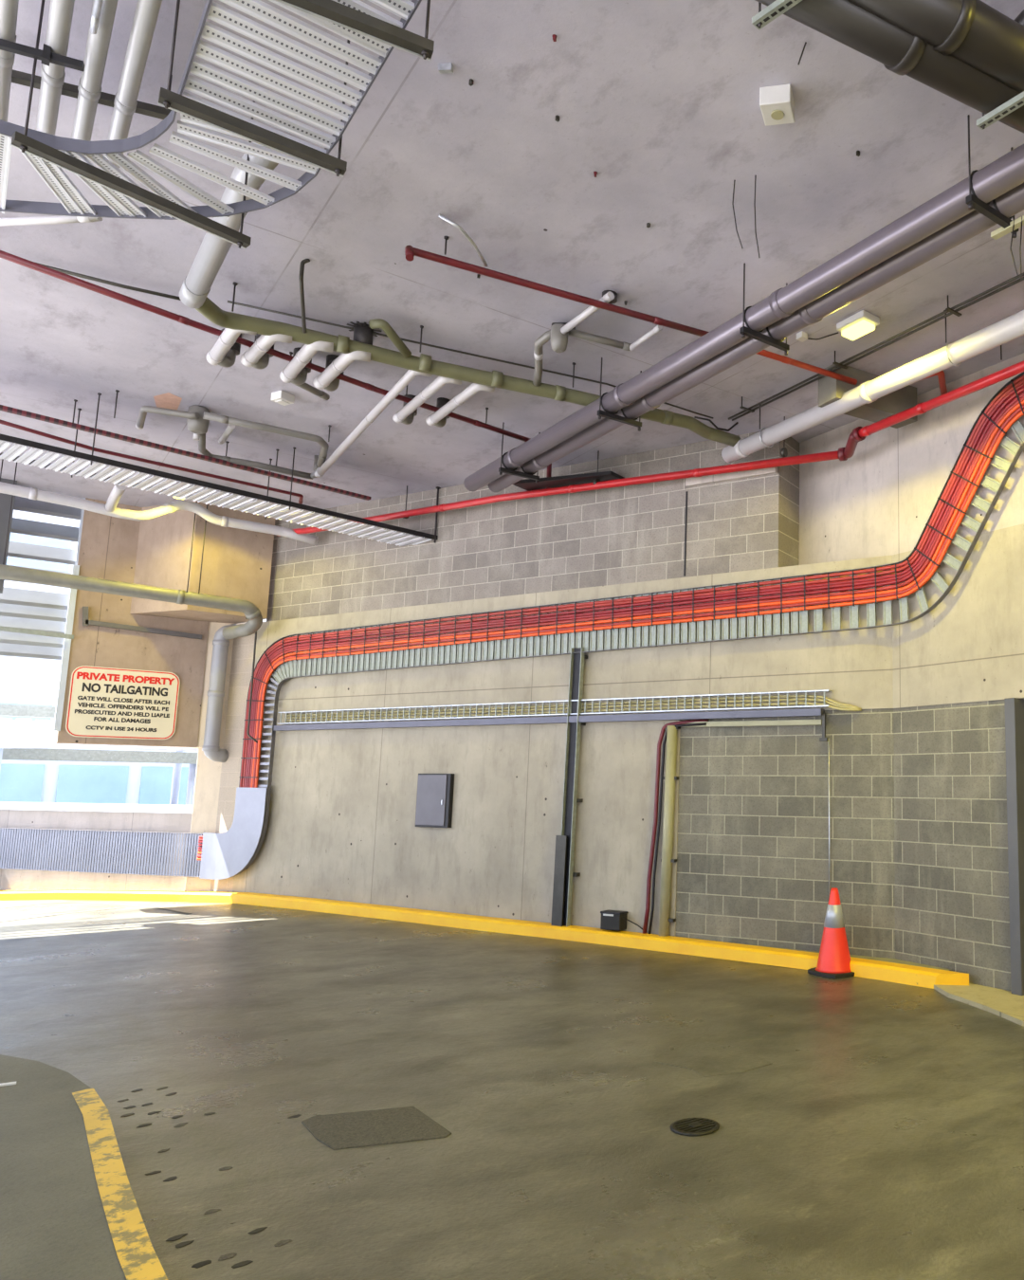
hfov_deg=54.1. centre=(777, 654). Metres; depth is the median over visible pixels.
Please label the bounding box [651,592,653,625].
cable tie
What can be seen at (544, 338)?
drain pipe
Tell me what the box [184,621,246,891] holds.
column
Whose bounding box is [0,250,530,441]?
pipe
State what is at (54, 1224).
pavement
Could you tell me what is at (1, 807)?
trim
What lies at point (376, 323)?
drain pipe
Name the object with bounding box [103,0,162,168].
drain pipe
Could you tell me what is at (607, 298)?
drain pipe
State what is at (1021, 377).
power cable
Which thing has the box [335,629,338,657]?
cable tie
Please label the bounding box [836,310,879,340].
light
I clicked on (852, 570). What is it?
cable tie
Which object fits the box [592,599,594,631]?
cable tie
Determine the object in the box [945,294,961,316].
bracket
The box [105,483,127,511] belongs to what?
drain pipe
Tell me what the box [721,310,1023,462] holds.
drain pipe
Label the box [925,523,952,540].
cable tie
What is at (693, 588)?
cable tie
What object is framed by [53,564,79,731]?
trim
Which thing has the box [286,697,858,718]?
cable
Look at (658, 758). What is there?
cable
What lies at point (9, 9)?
drain pipe
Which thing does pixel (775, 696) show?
cable
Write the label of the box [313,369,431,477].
pipe
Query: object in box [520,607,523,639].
cable tie
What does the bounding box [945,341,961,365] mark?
strap
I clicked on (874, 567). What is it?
cable tie
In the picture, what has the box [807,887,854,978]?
traffic cone
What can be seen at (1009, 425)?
power cable
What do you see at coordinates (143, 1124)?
oil stain
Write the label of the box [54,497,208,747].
wall
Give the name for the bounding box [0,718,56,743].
canopy roof
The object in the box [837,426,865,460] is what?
pipe fitting
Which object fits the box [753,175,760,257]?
loose wire
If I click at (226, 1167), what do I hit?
oil stain
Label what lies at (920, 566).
power cable
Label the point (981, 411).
cable tie
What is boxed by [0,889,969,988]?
kerb
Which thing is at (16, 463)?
rod
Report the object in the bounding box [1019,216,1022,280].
loose wire
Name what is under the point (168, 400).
paint mark
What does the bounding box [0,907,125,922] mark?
trim
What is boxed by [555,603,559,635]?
cable tie
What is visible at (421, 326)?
rod
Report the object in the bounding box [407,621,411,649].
cable tie
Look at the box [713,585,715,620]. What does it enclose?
cable tie
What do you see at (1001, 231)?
strut offcut
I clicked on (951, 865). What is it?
wall
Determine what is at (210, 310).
drain pipe
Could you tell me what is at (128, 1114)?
oil stain
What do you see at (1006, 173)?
pipe
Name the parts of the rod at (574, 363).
rod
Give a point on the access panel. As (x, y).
(434, 797)
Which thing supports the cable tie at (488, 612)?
attached to the cable tray at (227, 854)
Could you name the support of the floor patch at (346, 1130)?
on the floor
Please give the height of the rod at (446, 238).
0.130 m
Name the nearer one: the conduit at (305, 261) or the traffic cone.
the conduit at (305, 261)
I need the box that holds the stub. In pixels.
[552,34,556,41]
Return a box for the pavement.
[0,1054,126,1279]
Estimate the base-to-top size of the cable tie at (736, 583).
0.360 m
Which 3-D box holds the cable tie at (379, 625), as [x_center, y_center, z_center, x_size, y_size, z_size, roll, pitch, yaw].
[-5.079,-0.201,12.061,0.014,0.360,0.037,-4,-9,26]
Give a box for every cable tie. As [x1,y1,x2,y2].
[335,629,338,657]
[349,627,353,655]
[363,625,366,654]
[378,624,380,652]
[392,622,395,651]
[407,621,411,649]
[422,619,426,648]
[438,617,440,646]
[454,615,457,644]
[470,613,472,643]
[486,611,489,641]
[503,609,506,639]
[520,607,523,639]
[537,605,541,637]
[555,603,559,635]
[573,602,577,633]
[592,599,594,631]
[611,597,614,629]
[631,595,634,627]
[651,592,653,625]
[671,590,674,623]
[692,587,694,621]
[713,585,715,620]
[734,583,737,618]
[757,580,759,615]
[780,578,783,613]
[804,575,806,611]
[827,572,829,608]
[852,569,855,606]
[874,566,877,603]
[895,563,897,600]
[906,557,921,589]
[914,547,940,566]
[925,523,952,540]
[937,497,966,513]
[950,471,979,487]
[963,443,992,459]
[980,410,1006,433]
[1010,379,1023,413]
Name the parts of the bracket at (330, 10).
rod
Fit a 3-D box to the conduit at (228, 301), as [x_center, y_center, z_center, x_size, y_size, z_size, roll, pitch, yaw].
[-2.443,-2.606,8.469,4.312,0.017,0.202,6,-10,-31]
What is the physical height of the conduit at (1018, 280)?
0.022 m
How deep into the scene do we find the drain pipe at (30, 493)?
11.88 m
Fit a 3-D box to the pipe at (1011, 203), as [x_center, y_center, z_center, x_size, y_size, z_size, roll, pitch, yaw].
[-0.130,-2.397,7.152,0.194,0.194,9.450,7,-11,-40]
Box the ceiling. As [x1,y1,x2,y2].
[0,0,1023,511]
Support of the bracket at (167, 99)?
hanging from the ceiling
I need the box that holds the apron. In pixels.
[933,983,1023,1025]
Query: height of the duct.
0.287 m
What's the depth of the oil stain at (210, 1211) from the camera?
3.67 m
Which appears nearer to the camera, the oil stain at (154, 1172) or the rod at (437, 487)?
the oil stain at (154, 1172)
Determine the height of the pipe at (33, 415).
0.035 m
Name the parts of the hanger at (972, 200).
rod, rod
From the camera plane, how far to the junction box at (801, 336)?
7.90 m
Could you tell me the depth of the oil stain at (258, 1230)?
3.52 m
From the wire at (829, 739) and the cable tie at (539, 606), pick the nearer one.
the wire at (829, 739)
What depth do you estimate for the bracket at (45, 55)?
4.45 m
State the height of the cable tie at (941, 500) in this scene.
0.217 m
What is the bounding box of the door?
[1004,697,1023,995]
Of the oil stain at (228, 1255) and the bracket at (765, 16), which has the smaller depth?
the oil stain at (228, 1255)
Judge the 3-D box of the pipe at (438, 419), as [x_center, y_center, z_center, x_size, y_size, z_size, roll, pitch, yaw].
[-2.978,-2.433,8.880,0.223,0.301,1.257,7,-11,-40]
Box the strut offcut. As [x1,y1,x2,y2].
[990,215,1023,239]
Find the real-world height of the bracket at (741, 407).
0.120 m
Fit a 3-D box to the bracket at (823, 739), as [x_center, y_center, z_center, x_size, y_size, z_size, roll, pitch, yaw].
[0.454,0.714,9.216,0.080,0.265,0.040,-3,-9,26]
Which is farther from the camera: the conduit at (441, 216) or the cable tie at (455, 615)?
the cable tie at (455, 615)
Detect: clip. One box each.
[402,485,409,518]
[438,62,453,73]
[592,450,600,484]
[780,416,787,457]
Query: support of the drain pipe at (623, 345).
attached to the trap at (558, 340)
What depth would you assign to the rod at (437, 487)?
12.04 m
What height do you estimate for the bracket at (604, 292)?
0.050 m
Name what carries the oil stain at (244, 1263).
on the floor
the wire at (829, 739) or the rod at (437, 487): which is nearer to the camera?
the wire at (829, 739)
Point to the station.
(611, 920)
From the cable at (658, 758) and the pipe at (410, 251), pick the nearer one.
the pipe at (410, 251)
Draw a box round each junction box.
[759,83,795,126]
[796,330,807,342]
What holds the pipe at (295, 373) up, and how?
hanging from the ceiling
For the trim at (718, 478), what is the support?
attached to the wall at (341, 822)
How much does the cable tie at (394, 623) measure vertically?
0.360 m
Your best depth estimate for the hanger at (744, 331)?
6.88 m
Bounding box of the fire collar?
[346,321,381,345]
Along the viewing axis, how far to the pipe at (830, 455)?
10.56 m
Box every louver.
[0,495,85,659]
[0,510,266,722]
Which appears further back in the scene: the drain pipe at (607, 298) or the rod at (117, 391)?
the rod at (117, 391)
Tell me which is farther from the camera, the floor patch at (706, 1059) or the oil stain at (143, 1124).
the floor patch at (706, 1059)
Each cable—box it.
[196,409,1023,859]
[197,400,1023,854]
[197,404,1023,858]
[198,379,1023,841]
[198,382,1023,842]
[198,386,1023,846]
[198,392,1023,849]
[198,396,1023,851]
[199,374,1023,838]
[284,701,861,721]
[286,694,861,716]
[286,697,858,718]
[642,719,708,933]
[648,722,706,933]
[807,331,838,340]
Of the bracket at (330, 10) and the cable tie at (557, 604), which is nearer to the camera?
the bracket at (330, 10)
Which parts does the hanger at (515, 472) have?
rod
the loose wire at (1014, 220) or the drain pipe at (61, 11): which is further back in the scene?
the loose wire at (1014, 220)
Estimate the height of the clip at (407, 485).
0.433 m
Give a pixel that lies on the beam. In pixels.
(831, 390)
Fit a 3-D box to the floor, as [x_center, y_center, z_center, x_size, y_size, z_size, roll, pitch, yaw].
[-4.899,2.549,5.388,18.000,0.476,27.000,7,-11,-40]
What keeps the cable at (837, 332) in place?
attached to the junction box at (801, 336)
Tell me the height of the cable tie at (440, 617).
0.360 m
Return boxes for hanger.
[498,421,540,483]
[597,357,641,431]
[739,263,789,355]
[965,114,1018,237]
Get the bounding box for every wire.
[731,180,742,248]
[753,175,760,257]
[797,42,806,65]
[827,738,830,898]
[1009,219,1018,274]
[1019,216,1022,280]
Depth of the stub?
4.79 m
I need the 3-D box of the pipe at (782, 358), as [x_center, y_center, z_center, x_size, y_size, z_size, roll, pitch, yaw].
[0.073,-2.515,8.076,1.517,0.057,0.057,6,-10,-34]
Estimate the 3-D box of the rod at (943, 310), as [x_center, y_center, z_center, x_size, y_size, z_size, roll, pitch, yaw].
[1.336,-2.600,7.497,0.029,0.270,0.029,3,-9,-18]
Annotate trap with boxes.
[186,404,210,440]
[550,322,575,352]
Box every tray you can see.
[0,0,421,219]
[0,371,1023,879]
[0,433,437,546]
[273,689,832,731]
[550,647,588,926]
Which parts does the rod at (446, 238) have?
rod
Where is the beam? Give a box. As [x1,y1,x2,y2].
[818,364,917,428]
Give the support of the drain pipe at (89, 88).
hanging from the bracket at (17, 77)
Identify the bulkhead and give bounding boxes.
[129,501,274,623]
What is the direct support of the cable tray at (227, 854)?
attached to the column at (205, 807)
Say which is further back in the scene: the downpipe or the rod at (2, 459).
the downpipe
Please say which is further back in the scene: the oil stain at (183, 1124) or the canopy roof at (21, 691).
the canopy roof at (21, 691)
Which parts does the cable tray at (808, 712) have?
strut rail, rail, rail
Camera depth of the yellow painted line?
3.58 m
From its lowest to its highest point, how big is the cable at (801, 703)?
0.109 m
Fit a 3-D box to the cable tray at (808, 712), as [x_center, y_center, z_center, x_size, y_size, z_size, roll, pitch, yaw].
[-3.132,0.694,11.013,8.150,0.251,0.105,-3,-9,26]
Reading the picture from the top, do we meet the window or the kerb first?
the window
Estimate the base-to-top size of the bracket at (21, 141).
0.880 m
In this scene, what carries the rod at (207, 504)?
hanging from the ceiling
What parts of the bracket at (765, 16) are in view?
rod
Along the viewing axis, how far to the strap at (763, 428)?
9.33 m
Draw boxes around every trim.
[0,805,192,813]
[0,902,191,914]
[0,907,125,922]
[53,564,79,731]
[683,491,687,576]
[685,466,777,487]
[731,942,950,970]
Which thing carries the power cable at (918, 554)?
on the cable tray at (227, 854)
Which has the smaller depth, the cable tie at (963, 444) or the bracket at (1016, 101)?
the bracket at (1016, 101)
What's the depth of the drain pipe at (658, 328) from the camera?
7.80 m
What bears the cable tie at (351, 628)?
attached to the cable tray at (227, 854)
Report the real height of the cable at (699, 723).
2.206 m
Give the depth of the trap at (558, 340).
7.63 m
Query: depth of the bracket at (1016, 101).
4.52 m
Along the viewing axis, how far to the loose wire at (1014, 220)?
5.45 m
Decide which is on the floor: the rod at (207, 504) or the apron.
the apron
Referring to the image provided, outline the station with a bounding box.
[600,909,642,931]
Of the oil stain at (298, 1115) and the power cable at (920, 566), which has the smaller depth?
the oil stain at (298, 1115)
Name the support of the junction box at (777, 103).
attached to the ceiling
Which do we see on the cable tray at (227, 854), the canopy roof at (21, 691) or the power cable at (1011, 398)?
the power cable at (1011, 398)
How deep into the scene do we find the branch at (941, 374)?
8.62 m
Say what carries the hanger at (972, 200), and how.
hanging from the ceiling
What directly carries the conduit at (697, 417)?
attached to the drain pipe at (210, 310)
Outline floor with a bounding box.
[0,899,1023,1279]
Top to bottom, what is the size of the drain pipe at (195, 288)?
0.158 m
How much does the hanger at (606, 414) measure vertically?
0.570 m
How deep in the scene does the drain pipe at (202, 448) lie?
10.57 m
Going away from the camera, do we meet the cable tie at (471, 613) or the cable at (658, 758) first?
the cable at (658, 758)
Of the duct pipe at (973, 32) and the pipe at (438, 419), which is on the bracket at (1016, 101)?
the duct pipe at (973, 32)
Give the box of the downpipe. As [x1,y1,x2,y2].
[201,623,237,762]
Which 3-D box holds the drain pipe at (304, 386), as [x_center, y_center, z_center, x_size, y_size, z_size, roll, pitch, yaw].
[-4.261,-2.420,8.566,0.066,0.082,0.491,-2,-8,15]
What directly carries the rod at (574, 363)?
hanging from the ceiling
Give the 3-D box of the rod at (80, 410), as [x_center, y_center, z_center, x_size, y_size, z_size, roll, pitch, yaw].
[-7.147,-2.151,9.618,0.029,0.730,0.029,-4,-9,27]
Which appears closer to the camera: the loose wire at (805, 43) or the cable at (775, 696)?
the loose wire at (805, 43)
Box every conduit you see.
[36,262,180,300]
[89,0,103,34]
[227,300,713,419]
[245,617,257,742]
[298,258,310,333]
[438,214,488,266]
[658,725,680,936]
[681,719,822,727]
[694,416,738,431]
[728,272,1023,420]
[731,276,1023,420]
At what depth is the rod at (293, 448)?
10.67 m
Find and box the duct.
[82,606,202,639]
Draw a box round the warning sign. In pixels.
[65,665,180,739]
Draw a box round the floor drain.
[670,1117,719,1135]
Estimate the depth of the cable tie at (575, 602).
10.67 m
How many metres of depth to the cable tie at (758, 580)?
9.65 m
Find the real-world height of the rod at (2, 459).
1.395 m
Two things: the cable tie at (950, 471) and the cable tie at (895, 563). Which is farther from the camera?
the cable tie at (895, 563)
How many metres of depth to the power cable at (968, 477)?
9.96 m
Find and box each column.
[0,477,17,593]
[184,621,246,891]
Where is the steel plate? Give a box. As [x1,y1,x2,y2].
[512,471,623,491]
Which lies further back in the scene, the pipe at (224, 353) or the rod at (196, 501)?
the rod at (196, 501)
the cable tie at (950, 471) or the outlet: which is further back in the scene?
the outlet
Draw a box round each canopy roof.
[0,678,58,717]
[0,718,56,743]
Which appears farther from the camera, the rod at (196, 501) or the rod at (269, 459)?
the rod at (196, 501)
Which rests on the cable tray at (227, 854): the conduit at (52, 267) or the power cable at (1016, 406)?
the power cable at (1016, 406)
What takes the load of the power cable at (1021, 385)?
on the cable tray at (227, 854)
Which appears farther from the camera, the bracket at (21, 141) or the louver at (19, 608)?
the louver at (19, 608)
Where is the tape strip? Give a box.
[0,1081,16,1086]
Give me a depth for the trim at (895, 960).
8.61 m
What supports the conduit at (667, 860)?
attached to the wall at (341, 822)
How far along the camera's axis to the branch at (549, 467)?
10.99 m
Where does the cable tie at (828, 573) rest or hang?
attached to the cable tray at (227, 854)
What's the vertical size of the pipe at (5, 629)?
0.106 m
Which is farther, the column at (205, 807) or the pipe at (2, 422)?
the column at (205, 807)
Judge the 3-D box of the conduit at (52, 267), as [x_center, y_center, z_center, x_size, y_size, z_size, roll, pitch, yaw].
[-5.149,-2.815,7.049,1.335,0.028,0.054,6,-10,-32]
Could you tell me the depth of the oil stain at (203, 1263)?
3.27 m
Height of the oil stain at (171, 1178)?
0.002 m
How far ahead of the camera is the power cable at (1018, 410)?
10.00 m
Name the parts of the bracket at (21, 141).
rod, rod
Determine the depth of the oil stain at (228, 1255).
3.32 m
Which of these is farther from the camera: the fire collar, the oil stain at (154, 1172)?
the fire collar
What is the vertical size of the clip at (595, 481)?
0.433 m
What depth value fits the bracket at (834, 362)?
8.24 m
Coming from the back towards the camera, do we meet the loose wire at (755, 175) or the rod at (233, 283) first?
the rod at (233, 283)
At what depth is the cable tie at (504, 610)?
11.14 m
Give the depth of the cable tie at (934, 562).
8.67 m
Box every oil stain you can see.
[120,1113,134,1116]
[137,1123,151,1127]
[144,1170,161,1175]
[147,1111,161,1115]
[163,1175,177,1181]
[165,1233,187,1241]
[173,1122,187,1127]
[175,1240,193,1247]
[191,1260,211,1268]
[203,1208,220,1214]
[218,1252,237,1261]
[219,1166,233,1170]
[231,1260,253,1268]
[247,1226,267,1234]
[274,1239,292,1246]
[288,1114,301,1117]
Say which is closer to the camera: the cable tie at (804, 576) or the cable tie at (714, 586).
the cable tie at (804, 576)
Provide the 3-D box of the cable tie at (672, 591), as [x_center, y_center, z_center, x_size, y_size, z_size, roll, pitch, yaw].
[-1.121,-0.503,10.117,0.014,0.360,0.037,-4,-9,26]
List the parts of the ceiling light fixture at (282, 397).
box lid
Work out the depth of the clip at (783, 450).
9.61 m
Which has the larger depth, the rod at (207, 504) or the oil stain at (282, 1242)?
the rod at (207, 504)
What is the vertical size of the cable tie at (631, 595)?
0.360 m
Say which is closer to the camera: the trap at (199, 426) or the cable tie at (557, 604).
the trap at (199, 426)
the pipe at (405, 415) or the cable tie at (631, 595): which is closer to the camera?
the pipe at (405, 415)
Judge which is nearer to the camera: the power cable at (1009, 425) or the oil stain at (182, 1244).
the oil stain at (182, 1244)
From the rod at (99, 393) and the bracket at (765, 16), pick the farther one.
the rod at (99, 393)
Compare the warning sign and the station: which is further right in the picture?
the station
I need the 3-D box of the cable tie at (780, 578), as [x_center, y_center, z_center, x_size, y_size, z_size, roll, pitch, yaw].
[0.043,-0.592,9.545,0.014,0.360,0.037,-4,-9,26]
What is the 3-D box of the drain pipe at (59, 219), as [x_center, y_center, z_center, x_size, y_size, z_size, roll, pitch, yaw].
[-4.306,-2.500,5.446,0.858,0.048,0.052,0,-8,5]
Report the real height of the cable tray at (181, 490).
0.072 m
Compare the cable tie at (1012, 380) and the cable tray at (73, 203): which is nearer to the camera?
the cable tray at (73, 203)
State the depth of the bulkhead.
12.90 m
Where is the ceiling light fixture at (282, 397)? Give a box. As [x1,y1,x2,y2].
[270,390,294,405]
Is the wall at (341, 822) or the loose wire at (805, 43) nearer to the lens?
the loose wire at (805, 43)
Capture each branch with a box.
[546,463,551,488]
[918,370,947,395]
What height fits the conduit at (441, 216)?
0.141 m
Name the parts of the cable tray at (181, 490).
rail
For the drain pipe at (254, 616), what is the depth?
11.88 m
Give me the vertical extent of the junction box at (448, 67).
0.040 m
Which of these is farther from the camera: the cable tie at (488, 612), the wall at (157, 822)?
the wall at (157, 822)
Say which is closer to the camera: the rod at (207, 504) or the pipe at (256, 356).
the pipe at (256, 356)
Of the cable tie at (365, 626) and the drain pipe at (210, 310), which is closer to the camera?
the drain pipe at (210, 310)
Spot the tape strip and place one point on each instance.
(9, 1083)
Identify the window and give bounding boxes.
[0,743,198,809]
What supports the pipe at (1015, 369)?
attached to the pipe fitting
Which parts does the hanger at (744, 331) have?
rod, rod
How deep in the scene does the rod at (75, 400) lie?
9.43 m
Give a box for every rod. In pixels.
[0,458,3,481]
[2,462,17,564]
[71,408,81,477]
[72,399,77,422]
[91,392,101,465]
[113,389,119,418]
[186,500,197,592]
[198,504,207,593]
[231,281,237,311]
[264,458,272,519]
[289,447,295,510]
[419,325,423,352]
[433,486,440,543]
[443,236,448,255]
[572,362,575,387]
[943,310,946,343]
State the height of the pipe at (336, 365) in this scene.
0.330 m
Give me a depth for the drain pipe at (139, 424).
9.37 m
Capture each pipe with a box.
[0,0,18,121]
[0,215,102,226]
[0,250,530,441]
[0,404,371,500]
[0,420,303,509]
[0,481,318,545]
[0,564,262,639]
[0,625,73,639]
[35,0,74,135]
[71,0,118,158]
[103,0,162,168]
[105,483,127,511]
[135,405,199,429]
[179,142,278,308]
[194,296,740,446]
[198,433,312,479]
[203,411,329,467]
[206,328,256,367]
[218,423,235,444]
[240,333,292,369]
[278,450,838,536]
[279,341,333,384]
[292,382,329,400]
[310,467,319,478]
[312,350,370,391]
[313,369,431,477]
[368,318,411,357]
[392,376,461,424]
[404,245,708,336]
[425,383,494,427]
[463,144,1023,492]
[487,182,1023,492]
[532,329,550,386]
[560,291,614,333]
[567,329,631,350]
[629,325,662,351]
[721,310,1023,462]
[755,0,1023,133]
[756,349,857,384]
[848,0,1023,92]
[858,360,1023,438]
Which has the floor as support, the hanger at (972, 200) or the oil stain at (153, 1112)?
the oil stain at (153, 1112)
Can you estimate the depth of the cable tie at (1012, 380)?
8.08 m
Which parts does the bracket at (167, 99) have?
rod, rod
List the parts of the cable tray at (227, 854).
plate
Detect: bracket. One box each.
[0,38,84,71]
[10,0,255,249]
[11,35,172,119]
[157,0,349,177]
[274,0,434,60]
[602,290,617,304]
[739,396,754,412]
[751,0,802,30]
[819,713,828,741]
[832,350,848,368]
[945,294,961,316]
[976,91,1023,129]
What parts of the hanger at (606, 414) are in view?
rod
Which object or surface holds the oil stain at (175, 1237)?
on the floor
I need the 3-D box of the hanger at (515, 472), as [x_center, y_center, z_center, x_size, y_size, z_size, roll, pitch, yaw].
[-2.724,-2.131,10.009,0.440,0.570,0.040,7,-11,-40]
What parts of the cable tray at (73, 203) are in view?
rail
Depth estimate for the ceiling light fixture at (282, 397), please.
9.21 m
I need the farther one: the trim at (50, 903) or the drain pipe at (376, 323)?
the trim at (50, 903)
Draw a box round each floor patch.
[301,1106,451,1150]
[654,1042,772,1077]
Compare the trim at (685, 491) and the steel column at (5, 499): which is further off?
the steel column at (5, 499)
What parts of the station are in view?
box lid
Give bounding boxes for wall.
[0,809,192,891]
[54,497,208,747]
[210,431,895,958]
[798,352,1023,990]
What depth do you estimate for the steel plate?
10.74 m
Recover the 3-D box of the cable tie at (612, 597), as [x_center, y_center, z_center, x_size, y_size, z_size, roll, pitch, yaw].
[-1.819,-0.450,10.460,0.014,0.360,0.037,-4,-9,26]
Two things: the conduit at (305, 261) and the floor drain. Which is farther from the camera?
the conduit at (305, 261)
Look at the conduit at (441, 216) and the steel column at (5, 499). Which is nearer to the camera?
the conduit at (441, 216)
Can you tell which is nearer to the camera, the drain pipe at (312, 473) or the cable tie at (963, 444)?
the cable tie at (963, 444)
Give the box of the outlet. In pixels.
[192,433,200,440]
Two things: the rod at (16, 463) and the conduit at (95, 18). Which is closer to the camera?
the conduit at (95, 18)
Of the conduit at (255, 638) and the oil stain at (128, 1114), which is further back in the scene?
the conduit at (255, 638)
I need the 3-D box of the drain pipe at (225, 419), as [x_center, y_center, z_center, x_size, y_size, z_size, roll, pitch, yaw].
[-5.201,-2.275,9.935,0.568,0.135,1.429,-3,-9,24]
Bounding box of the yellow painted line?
[72,1088,167,1279]
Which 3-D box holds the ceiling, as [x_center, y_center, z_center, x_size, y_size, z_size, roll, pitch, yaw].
[-1.855,-3.056,6.546,13.000,0.300,20.050,7,-11,-40]
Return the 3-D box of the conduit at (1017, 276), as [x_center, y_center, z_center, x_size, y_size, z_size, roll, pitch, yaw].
[1.499,-2.695,7.139,0.035,0.022,6.251,7,-10,-39]
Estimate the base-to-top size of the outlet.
0.120 m
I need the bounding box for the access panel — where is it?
[414,773,454,827]
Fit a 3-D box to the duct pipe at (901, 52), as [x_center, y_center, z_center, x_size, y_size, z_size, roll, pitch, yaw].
[1.116,-2.737,4.606,3.097,0.258,0.258,5,-9,-30]
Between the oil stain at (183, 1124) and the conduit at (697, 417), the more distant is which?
the conduit at (697, 417)
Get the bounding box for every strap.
[759,427,774,447]
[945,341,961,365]
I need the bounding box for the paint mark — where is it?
[153,392,182,410]
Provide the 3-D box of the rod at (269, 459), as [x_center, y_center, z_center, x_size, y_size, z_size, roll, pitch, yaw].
[-5.965,-1.934,11.057,0.029,0.730,0.029,-4,-9,27]
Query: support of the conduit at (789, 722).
attached to the wall at (341, 822)
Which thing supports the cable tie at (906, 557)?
attached to the cable tray at (227, 854)
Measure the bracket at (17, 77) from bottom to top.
0.250 m
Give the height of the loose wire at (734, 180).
0.460 m
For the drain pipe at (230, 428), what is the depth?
9.97 m
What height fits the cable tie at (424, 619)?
0.360 m

